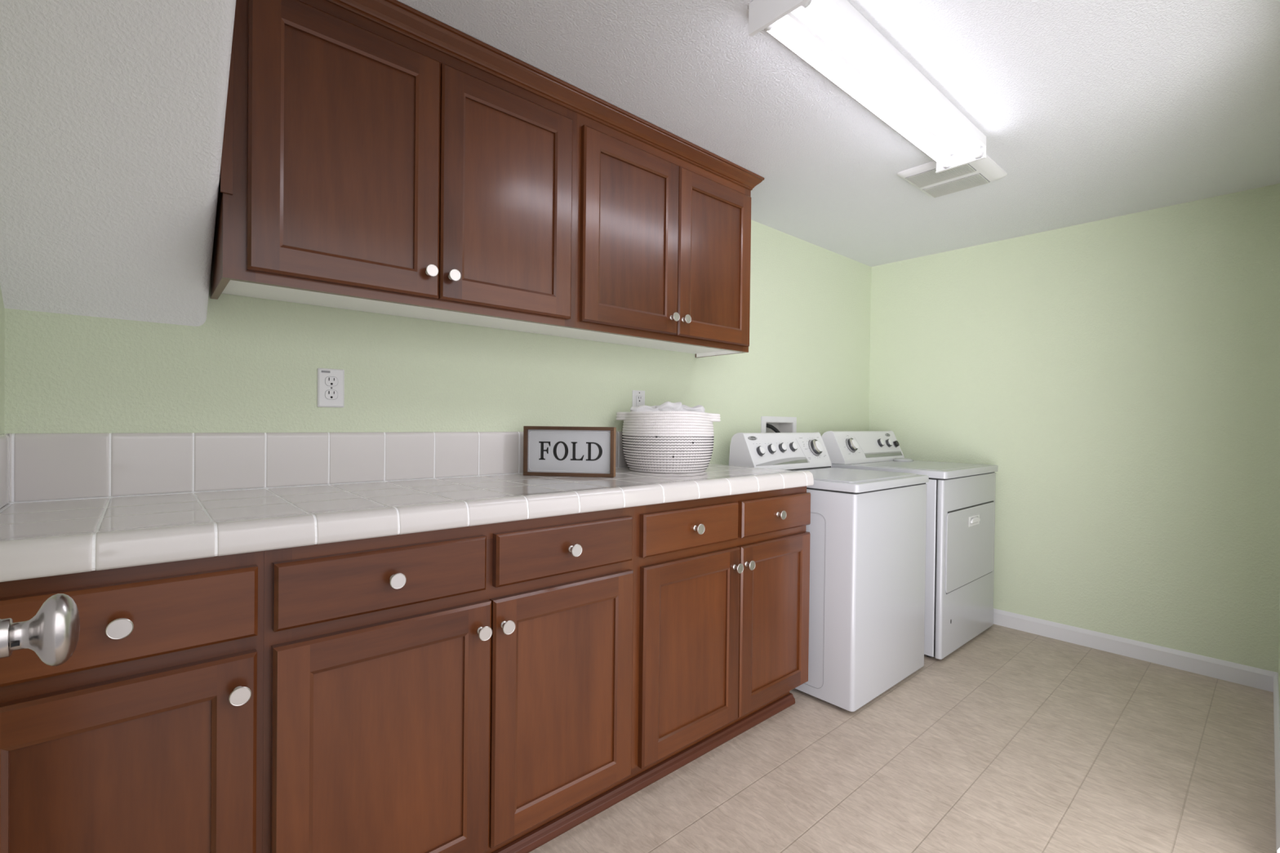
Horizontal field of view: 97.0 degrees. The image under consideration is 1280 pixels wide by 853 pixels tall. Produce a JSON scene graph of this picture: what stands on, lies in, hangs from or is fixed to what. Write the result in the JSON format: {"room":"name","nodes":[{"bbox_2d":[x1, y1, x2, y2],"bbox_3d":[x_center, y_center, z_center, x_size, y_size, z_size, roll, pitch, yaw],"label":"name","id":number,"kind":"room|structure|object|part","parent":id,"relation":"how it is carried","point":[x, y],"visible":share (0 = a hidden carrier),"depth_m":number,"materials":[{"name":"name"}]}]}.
{"room":"laundry room","nodes":[
{"label":"laundry room","id":0,"kind":"room"},
{"bbox_2d":[0,285,4,434],"bbox_3d":[-0.806,0.024,0.502,0.100,2.175,2.050,0,1,-41],"label":"wall","id":1,"kind":"structure","parent":0,"point":[2,304],"depth_m":1.21,"materials":[{"name":"green paint"}]},
{"bbox_2d":[0,593,79,666],"bbox_3d":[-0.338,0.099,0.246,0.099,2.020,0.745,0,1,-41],"label":"door knob","id":2,"kind":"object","parent":1,"relation":"in","point":[52,633],"depth_m":0.48,"materials":[{"name":"silver metal"}]},
{"bbox_2d":[0,0,235,326],"bbox_3d":[-0.917,-1.021,0.965,0.358,1.629,1.106,0,1,-41],"label":"soffit","id":3,"kind":"structure","parent":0,"point":[113,112],"depth_m":1.09,"materials":[{"name":"white paint"}]},
{"bbox_2d":[4,219,871,502],"bbox_3d":[0.046,0.017,2.549,4.100,2.175,0.100,0,1,-41],"label":"wall","id":4,"kind":"structure","parent":0,"point":[253,363],"depth_m":1.82,"materials":[{"name":"green paint"}]},
{"bbox_2d":[0,431,627,508],"bbox_3d":[-0.348,0.097,1.739,2.220,0.149,0.598,0,1,-41],"label":"tile backsplash","id":5,"kind":"structure","parent":4,"relation":"attached to","point":[34,467],"depth_m":1.49,"materials":[{"name":"white tile"}]},
{"bbox_2d":[317,368,344,407],"bbox_3d":[-0.897,-0.112,1.646,0.070,0.112,0.008,0,1,-41],"label":"wall outlet","id":6,"kind":"object","parent":4,"relation":"attached to","point":[331,382],"visible":1,"depth_m":1.64,"materials":[{"name":"white plastic"}]},
{"bbox_2d":[324,376,337,399],"bbox_3d":[-0.895,-0.112,1.644,0.033,0.065,0.001,0,1,-41],"label":"socket","id":7,"kind":"object","parent":6,"relation":"attached to","point":[331,382],"depth_m":1.64,"materials":[{"name":"white plastic"}]},
{"bbox_2d":[209,0,577,332],"bbox_3d":[-0.641,-0.698,1.632,0.934,0.744,0.348,0,1,-41],"label":"upper cabinet","id":8,"kind":"object","parent":4,"relation":"attached to","point":[366,166],"visible":1,"depth_m":1.45,"materials":[{"name":"brown wood"}]},
{"bbox_3d":[-0.706,-0.666,1.395,0.428,0.637,0.021,0,1,-41],"label":"door","id":9,"kind":"part","parent":8,"relation":"part of","materials":[{"name":"brown wood"}]},
{"bbox_3d":[-0.706,-0.666,1.395,0.306,0.514,0.004,0,1,-41],"label":"panel","id":10,"kind":"part","parent":8,"relation":"part of","materials":[{"name":"brown wood"}]},
{"bbox_3d":[-0.660,-0.351,1.667,0.913,0.015,0.279,0,1,-41],"label":"panel","id":11,"kind":"part","parent":8,"relation":"part of","materials":[{"name":"white plastic"}]},
{"bbox_3d":[-0.554,-0.411,1.500,0.033,0.033,0.028,0,1,-41],"label":"knob","id":12,"kind":"part","parent":8,"relation":"part of","materials":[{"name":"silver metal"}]},
{"bbox_3d":[-0.508,-0.410,1.541,0.033,0.033,0.028,0,1,-41],"label":"knob","id":13,"kind":"part","parent":8,"relation":"part of","materials":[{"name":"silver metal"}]},
{"bbox_3d":[-0.382,-0.665,1.679,0.426,0.637,0.021,0,1,-41],"label":"door","id":14,"kind":"part","parent":8,"relation":"part of","materials":[{"name":"brown wood"}]},
{"bbox_3d":[-0.382,-0.665,1.680,0.304,0.514,0.004,0,1,-41],"label":"panel","id":15,"kind":"part","parent":8,"relation":"part of","materials":[{"name":"brown wood"}]},
{"bbox_2d":[326,0,764,190],"bbox_3d":[-0.282,-1.045,1.938,1.863,0.046,0.348,0,1,-41],"label":"crown molding","id":16,"kind":"structure","parent":8,"relation":"attached to","point":[396,15],"depth_m":1.70,"materials":[{"name":"brown wood"}]},
{"bbox_2d":[631,390,644,406],"bbox_3d":[-0.004,-0.097,2.430,0.070,0.114,0.008,0,1,-41],"label":"wall outlet","id":17,"kind":"object","parent":4,"relation":"attached to","point":[638,397],"visible":0.45,"depth_m":2.42,"materials":[{"name":"white plastic"}]},
{"bbox_2d":[636,395,642,406],"bbox_3d":[-0.003,-0.097,2.429,0.033,0.066,0.001,0,1,-41],"label":"socket","id":18,"kind":"object","parent":17,"relation":"attached to","point":[639,398],"depth_m":2.43,"materials":[{"name":"white plastic"}]},
{"bbox_2d":[528,112,751,357],"bbox_3d":[0.050,-0.695,2.240,0.907,0.744,0.348,0,1,-41],"label":"upper cabinet","id":19,"kind":"object","parent":4,"relation":"attached to","point":[663,240],"visible":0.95,"depth_m":2.08,"materials":[{"name":"brown wood"}]},
{"bbox_3d":[0.018,-0.348,2.263,0.891,0.015,0.279,0,1,-41],"label":"panel","id":20,"kind":"part","parent":19,"relation":"part of","materials":[{"name":"white plastic"}]},
{"bbox_3d":[-0.024,-0.663,1.994,0.436,0.637,0.021,0,1,-41],"label":"door","id":21,"kind":"part","parent":19,"relation":"part of","materials":[{"name":"brown wood"}]},
{"bbox_3d":[-0.025,-0.663,1.994,0.314,0.514,0.004,0,1,-41],"label":"panel","id":22,"kind":"part","parent":19,"relation":"part of","materials":[{"name":"brown wood"}]},
{"bbox_3d":[0.126,-0.405,2.098,0.033,0.033,0.028,0,1,-41],"label":"knob","id":23,"kind":"part","parent":19,"relation":"part of","materials":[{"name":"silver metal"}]},
{"bbox_3d":[0.173,-0.405,2.139,0.033,0.033,0.028,0,1,-41],"label":"knob","id":24,"kind":"part","parent":19,"relation":"part of","materials":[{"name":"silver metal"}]},
{"bbox_3d":[0.305,-0.662,2.283,0.433,0.637,0.021,0,1,-41],"label":"door","id":25,"kind":"part","parent":19,"relation":"part of","materials":[{"name":"brown wood"}]},
{"bbox_3d":[0.305,-0.662,2.284,0.310,0.514,0.004,0,1,-41],"label":"panel","id":26,"kind":"part","parent":19,"relation":"part of","materials":[{"name":"brown wood"}]},
{"bbox_2d":[760,416,796,432],"bbox_3d":[0.732,0.059,3.140,0.321,0.229,0.100,0,1,-41],"label":"outlet box","id":27,"kind":"object","parent":4,"relation":"attached to","point":[784,424],"visible":0.41,"depth_m":3.19,"materials":[{"name":"white plastic"}]},
{"bbox_2d":[766,423,780,432],"bbox_3d":[0.725,0.096,3.091,0.196,0.226,0.059,1,0,-6],"label":"hose","id":28,"kind":"object","parent":27,"relation":"attached to","point":[771,427],"visible":0.21,"depth_m":3.10,"materials":[{"name":"black rubber"}]},
{"bbox_2d":[396,0,1279,266],"bbox_3d":[0.727,-1.097,1.855,4.200,0.080,2.110,0,1,-41],"label":"ceiling","id":29,"kind":"structure","parent":0,"point":[1091,110],"depth_m":1.81,"materials":[{"name":"white paint"}]},
{"bbox_2d":[748,0,986,173],"bbox_3d":[0.764,-1.016,1.736,1.160,0.079,0.171,0,1,-41],"label":"fluorescent light","id":30,"kind":"object","parent":29,"relation":"attached to","point":[833,37],"visible":1,"depth_m":1.60,"materials":[{"name":"white plastic"}]},
{"bbox_3d":[0.332,-1.018,1.357,0.012,0.079,0.171,0,1,-41],"label":"plate","id":31,"kind":"part","parent":30,"relation":"part of","materials":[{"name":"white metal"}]},
{"bbox_3d":[1.195,-1.014,2.116,0.012,0.079,0.171,0,1,-41],"label":"plate","id":32,"kind":"part","parent":30,"relation":"part of","materials":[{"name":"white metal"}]},
{"bbox_2d":[896,154,1007,197],"bbox_3d":[1.302,-1.043,2.366,0.360,0.022,0.313,0,1,-41],"label":"ceiling vent","id":33,"kind":"object","parent":29,"relation":"in","point":[924,177],"visible":0.88,"depth_m":2.35,"materials":[{"name":"white metal"}]},
{"bbox_2d":[905,163,976,187],"bbox_3d":[1.234,-1.035,2.328,0.139,0.004,0.226,0,1,-41],"label":"grille","id":34,"kind":"object","parent":33,"relation":"attached to","point":[926,177],"depth_m":2.33,"materials":[{"name":"grey plastic"}]},
{"bbox_2d":[922,173,990,197],"bbox_3d":[1.359,-1.034,2.438,0.126,0.004,0.226,0,1,-41],"label":"grille","id":35,"kind":"object","parent":33,"relation":"attached to","point":[972,180],"depth_m":2.42,"materials":[{"name":"grey plastic"}]},
{"bbox_2d":[528,624,1275,852],"bbox_3d":[0.655,1.148,1.774,4.400,0.060,2.200,0,1,-41],"label":"floor","id":36,"kind":"structure","parent":0,"point":[1012,740],"depth_m":1.85,"materials":[{"name":"tile"}]},
{"bbox_2d":[0,551,264,852],"bbox_3d":[-1.029,0.664,1.130,0.396,0.879,0.624,0,1,-41],"label":"base cabinet","id":37,"kind":"object","parent":36,"relation":"on","point":[148,738],"visible":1,"depth_m":0.94,"materials":[{"name":"brown wood"}]},
{"bbox_3d":[-0.850,0.711,0.924,0.250,0.472,0.004,0,1,-41],"label":"panel","id":38,"kind":"part","parent":37,"relation":"part of","materials":[{"name":"brown wood"}]},
{"bbox_3d":[-0.828,0.319,0.903,0.033,0.033,0.028,0,1,-41],"label":"knob","id":39,"kind":"part","parent":37,"relation":"part of","materials":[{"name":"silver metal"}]},
{"bbox_3d":[-0.850,0.711,0.924,0.374,0.596,0.023,0,1,-41],"label":"door","id":40,"kind":"part","parent":37,"relation":"part of","materials":[{"name":"brown wood"}]},
{"bbox_3d":[-0.844,0.320,0.922,0.370,0.127,0.023,0,1,-41],"label":"drawer","id":41,"kind":"part","parent":37,"relation":"part of","materials":[{"name":"brown wood"}]},
{"bbox_3d":[-0.712,0.475,1.008,0.033,0.033,0.028,0,1,-41],"label":"knob","id":42,"kind":"part","parent":37,"relation":"part of","materials":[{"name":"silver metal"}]},
{"bbox_2d":[262,506,634,852],"bbox_3d":[-0.537,0.666,1.562,0.914,0.879,0.624,0,1,-41],"label":"base cabinet","id":43,"kind":"object","parent":36,"relation":"on","point":[466,689],"visible":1,"depth_m":1.28,"materials":[{"name":"brown wood"}]},
{"bbox_3d":[-0.526,0.321,1.201,0.425,0.127,0.023,0,1,-41],"label":"drawer","id":44,"kind":"part","parent":43,"relation":"part of","materials":[{"name":"brown wood"}]},
{"bbox_3d":[-0.526,0.712,1.209,0.440,0.596,0.023,0,1,-41],"label":"door","id":45,"kind":"part","parent":43,"relation":"part of","materials":[{"name":"brown wood"}]},
{"bbox_3d":[-0.526,0.712,1.209,0.318,0.472,0.004,0,1,-41],"label":"panel","id":46,"kind":"part","parent":43,"relation":"part of","materials":[{"name":"brown wood"}]},
{"bbox_3d":[-0.509,0.320,1.183,0.033,0.033,0.028,0,1,-41],"label":"knob","id":47,"kind":"part","parent":43,"relation":"part of","materials":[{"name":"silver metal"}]},
{"bbox_3d":[-0.364,0.477,1.314,0.033,0.033,0.028,0,1,-41],"label":"knob","id":48,"kind":"part","parent":43,"relation":"part of","materials":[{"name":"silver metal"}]},
{"bbox_3d":[-0.319,0.477,1.354,0.033,0.033,0.028,0,1,-41],"label":"knob","id":49,"kind":"part","parent":43,"relation":"part of","materials":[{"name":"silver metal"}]},
{"bbox_3d":[-0.192,0.714,1.503,0.440,0.596,0.023,0,1,-41],"label":"door","id":50,"kind":"part","parent":43,"relation":"part of","materials":[{"name":"brown wood"}]},
{"bbox_3d":[-0.187,0.322,1.500,0.428,0.127,0.023,0,1,-41],"label":"drawer","id":51,"kind":"part","parent":43,"relation":"part of","materials":[{"name":"brown wood"}]},
{"bbox_3d":[-0.192,0.714,1.502,0.317,0.472,0.004,0,1,-41],"label":"panel","id":52,"kind":"part","parent":43,"relation":"part of","materials":[{"name":"brown wood"}]},
{"bbox_3d":[-0.172,0.322,1.480,0.033,0.033,0.028,0,1,-41],"label":"knob","id":53,"kind":"part","parent":43,"relation":"part of","materials":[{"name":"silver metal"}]},
{"bbox_2d":[493,692,795,852],"bbox_3d":[-0.376,1.088,1.750,2.195,0.036,0.532,0,1,-41],"label":"trim","id":54,"kind":"structure","parent":43,"relation":"attached to","point":[535,839],"depth_m":1.73,"materials":[{"name":"brown wood"}]},
{"bbox_2d":[621,486,810,783],"bbox_3d":[0.147,0.669,2.164,0.907,0.879,0.624,0,1,-41],"label":"base cabinet","id":55,"kind":"object","parent":36,"relation":"on","point":[722,584],"visible":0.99,"depth_m":1.88,"materials":[{"name":"brown wood"}]},
{"bbox_2d":[0,463,813,582],"bbox_3d":[-0.343,0.198,1.733,2.220,0.057,0.598,0,1,-41],"label":"countertop","id":56,"kind":"structure","parent":55,"relation":"on","point":[56,537],"depth_m":1.21,"materials":[{"name":"white tile"}]},
{"bbox_2d":[523,426,616,477],"bbox_3d":[-0.246,0.086,1.978,0.322,0.172,0.042,1,0,7],"label":"framed sign","id":57,"kind":"object","parent":56,"relation":"on","point":[548,451],"visible":1,"depth_m":1.97,"materials":[{"name":"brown wood"}]},
{"bbox_2d":[616,410,720,473],"bbox_3d":[0.112,0.057,2.276,0.377,0.234,0.377,0,1,-41],"label":"rope basket","id":58,"kind":"object","parent":56,"relation":"on","point":[665,442],"visible":1,"depth_m":2.12,"materials":[{"name":"white fabric"}]},
{"bbox_3d":[-0.067,-0.042,2.284,0.058,0.032,0.146,1,0,3],"label":"handle","id":59,"kind":"part","parent":58,"relation":"part of","materials":[{"name":"white fabric"}]},
{"bbox_2d":[630,404,659,412],"bbox_3d":[0.029,-0.049,2.260,0.147,0.073,0.178,1,0,3],"label":"towel","id":60,"kind":"object","parent":58,"relation":"in","point":[641,408],"visible":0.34,"depth_m":2.18,"materials":[{"name":"white fabric"}]},
{"bbox_2d":[655,401,682,411],"bbox_3d":[0.114,-0.059,2.245,0.112,0.078,0.157,1,0,3],"label":"towel","id":61,"kind":"object","parent":60,"relation":"on","point":[668,406],"visible":0.38,"depth_m":2.18,"materials":[{"name":"white fabric"}]},
{"bbox_2d":[680,404,705,412],"bbox_3d":[0.192,-0.050,2.261,0.144,0.075,0.167,1,0,3],"label":"towel","id":62,"kind":"object","parent":58,"relation":"in","point":[700,408],"visible":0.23,"depth_m":2.19,"materials":[{"name":"white fabric"}]},
{"bbox_3d":[0.293,-0.036,2.267,0.058,0.033,0.146,1,0,3],"label":"handle","id":63,"kind":"part","parent":58,"relation":"part of","materials":[{"name":"white fabric"}]},
{"bbox_3d":[0.170,0.324,1.813,0.436,0.127,0.023,0,1,-41],"label":"drawer","id":64,"kind":"part","parent":55,"relation":"part of","materials":[{"name":"brown wood"}]},
{"bbox_3d":[0.172,0.715,1.822,0.445,0.596,0.023,0,1,-41],"label":"door","id":65,"kind":"part","parent":55,"relation":"part of","materials":[{"name":"brown wood"}]},
{"bbox_3d":[0.172,0.715,1.822,0.322,0.472,0.004,0,1,-41],"label":"panel","id":66,"kind":"part","parent":55,"relation":"part of","materials":[{"name":"brown wood"}]},
{"bbox_3d":[0.184,0.323,1.793,0.033,0.033,0.028,0,1,-41],"label":"knob","id":67,"kind":"part","parent":55,"relation":"part of","materials":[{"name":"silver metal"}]},
{"bbox_3d":[0.331,0.480,1.925,0.033,0.033,0.028,0,1,-41],"label":"knob","id":68,"kind":"part","parent":55,"relation":"part of","materials":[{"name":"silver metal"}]},
{"bbox_3d":[0.380,0.480,1.968,0.033,0.033,0.028,0,1,-41],"label":"knob","id":69,"kind":"part","parent":55,"relation":"part of","materials":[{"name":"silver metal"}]},
{"bbox_3d":[0.505,0.717,2.115,0.430,0.596,0.023,0,1,-41],"label":"door","id":70,"kind":"part","parent":55,"relation":"part of","materials":[{"name":"brown wood"}]},
{"bbox_3d":[0.510,0.325,2.113,0.428,0.127,0.023,0,1,-41],"label":"drawer","id":71,"kind":"part","parent":55,"relation":"part of","materials":[{"name":"brown wood"}]},
{"bbox_3d":[0.506,0.717,2.115,0.308,0.472,0.004,0,1,-41],"label":"panel","id":72,"kind":"part","parent":55,"relation":"part of","materials":[{"name":"brown wood"}]},
{"bbox_3d":[0.518,0.325,2.086,0.033,0.033,0.028,0,1,-41],"label":"knob","id":73,"kind":"part","parent":55,"relation":"part of","materials":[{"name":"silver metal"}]},
{"bbox_2d":[728,431,928,711],"bbox_3d":[0.860,0.572,2.631,0.666,1.081,0.657,0,1,-41],"label":"washer","id":74,"kind":"object","parent":36,"relation":"on","point":[867,529],"visible":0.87,"depth_m":2.30,"materials":[{"name":"white metal"}]},
{"bbox_3d":[0.916,0.217,2.569,0.604,0.006,0.424,0,1,-41],"label":"lid","id":75,"kind":"part","parent":74,"relation":"part of","materials":[{"name":"white metal"}]},
{"bbox_2d":[821,431,998,659],"bbox_3d":[1.482,0.572,3.163,0.739,1.087,0.699,0,1,-41],"label":"dryer","id":76,"kind":"object","parent":36,"relation":"on","point":[960,533],"visible":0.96,"depth_m":2.87,"materials":[{"name":"white metal"}]},
{"bbox_3d":[1.575,0.199,3.390,0.133,0.018,0.105,0,1,-41],"label":"lint screen lid","id":77,"kind":"part","parent":76,"relation":"part of","materials":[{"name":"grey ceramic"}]},
{"bbox_3d":[1.691,0.678,2.925,0.737,0.848,0.032,0,1,-41],"label":"panel","id":78,"kind":"part","parent":76,"relation":"part of","materials":[{"name":"white metal"}]},
{"bbox_3d":[1.702,0.606,2.909,0.664,0.384,0.006,0,1,-41],"label":"door","id":79,"kind":"part","parent":76,"relation":"part of","materials":[{"name":"white metal"}]},
{"bbox_3d":[1.721,0.484,2.918,0.148,0.051,0.002,0,1,-41],"label":"handle","id":80,"kind":"part","parent":76,"relation":"part of","materials":[{"name":"white plastic"}]},
{"bbox_2d":[868,183,1279,672],"bbox_3d":[2.177,0.037,3.124,0.100,2.175,2.050,0,1,-41],"label":"wall","id":81,"kind":"structure","parent":0,"point":[1119,376],"depth_m":2.82,"materials":[{"name":"green paint"}]},
{"bbox_2d":[993,608,1276,692],"bbox_3d":[2.116,1.081,3.103,0.013,0.085,1.830,0,1,-41],"label":"baseboard","id":82,"kind":"structure","parent":81,"relation":"attached to","point":[1252,677],"depth_m":2.74,"materials":[{"name":"white paint"}]},
{"bbox_2d":[1278,607,1279,706],"bbox_3d":[1.339,0.044,1.077,4.102,2.175,0.110,0,1,-42],"label":"wall","id":83,"kind":"structure","parent":0,"point":[1279,607],"depth_m":2.31,"materials":[{"name":"green paint"}]},
{"bbox_2d":[1273,672,1279,852],"bbox_3d":[2.163,1.091,1.923,1.501,0.085,0.013,0,1,-42],"label":"baseboard","id":84,"kind":"structure","parent":83,"relation":"attached to","point":[1276,688],"depth_m":1.84,"materials":[{"name":"white paint"}]}
]}

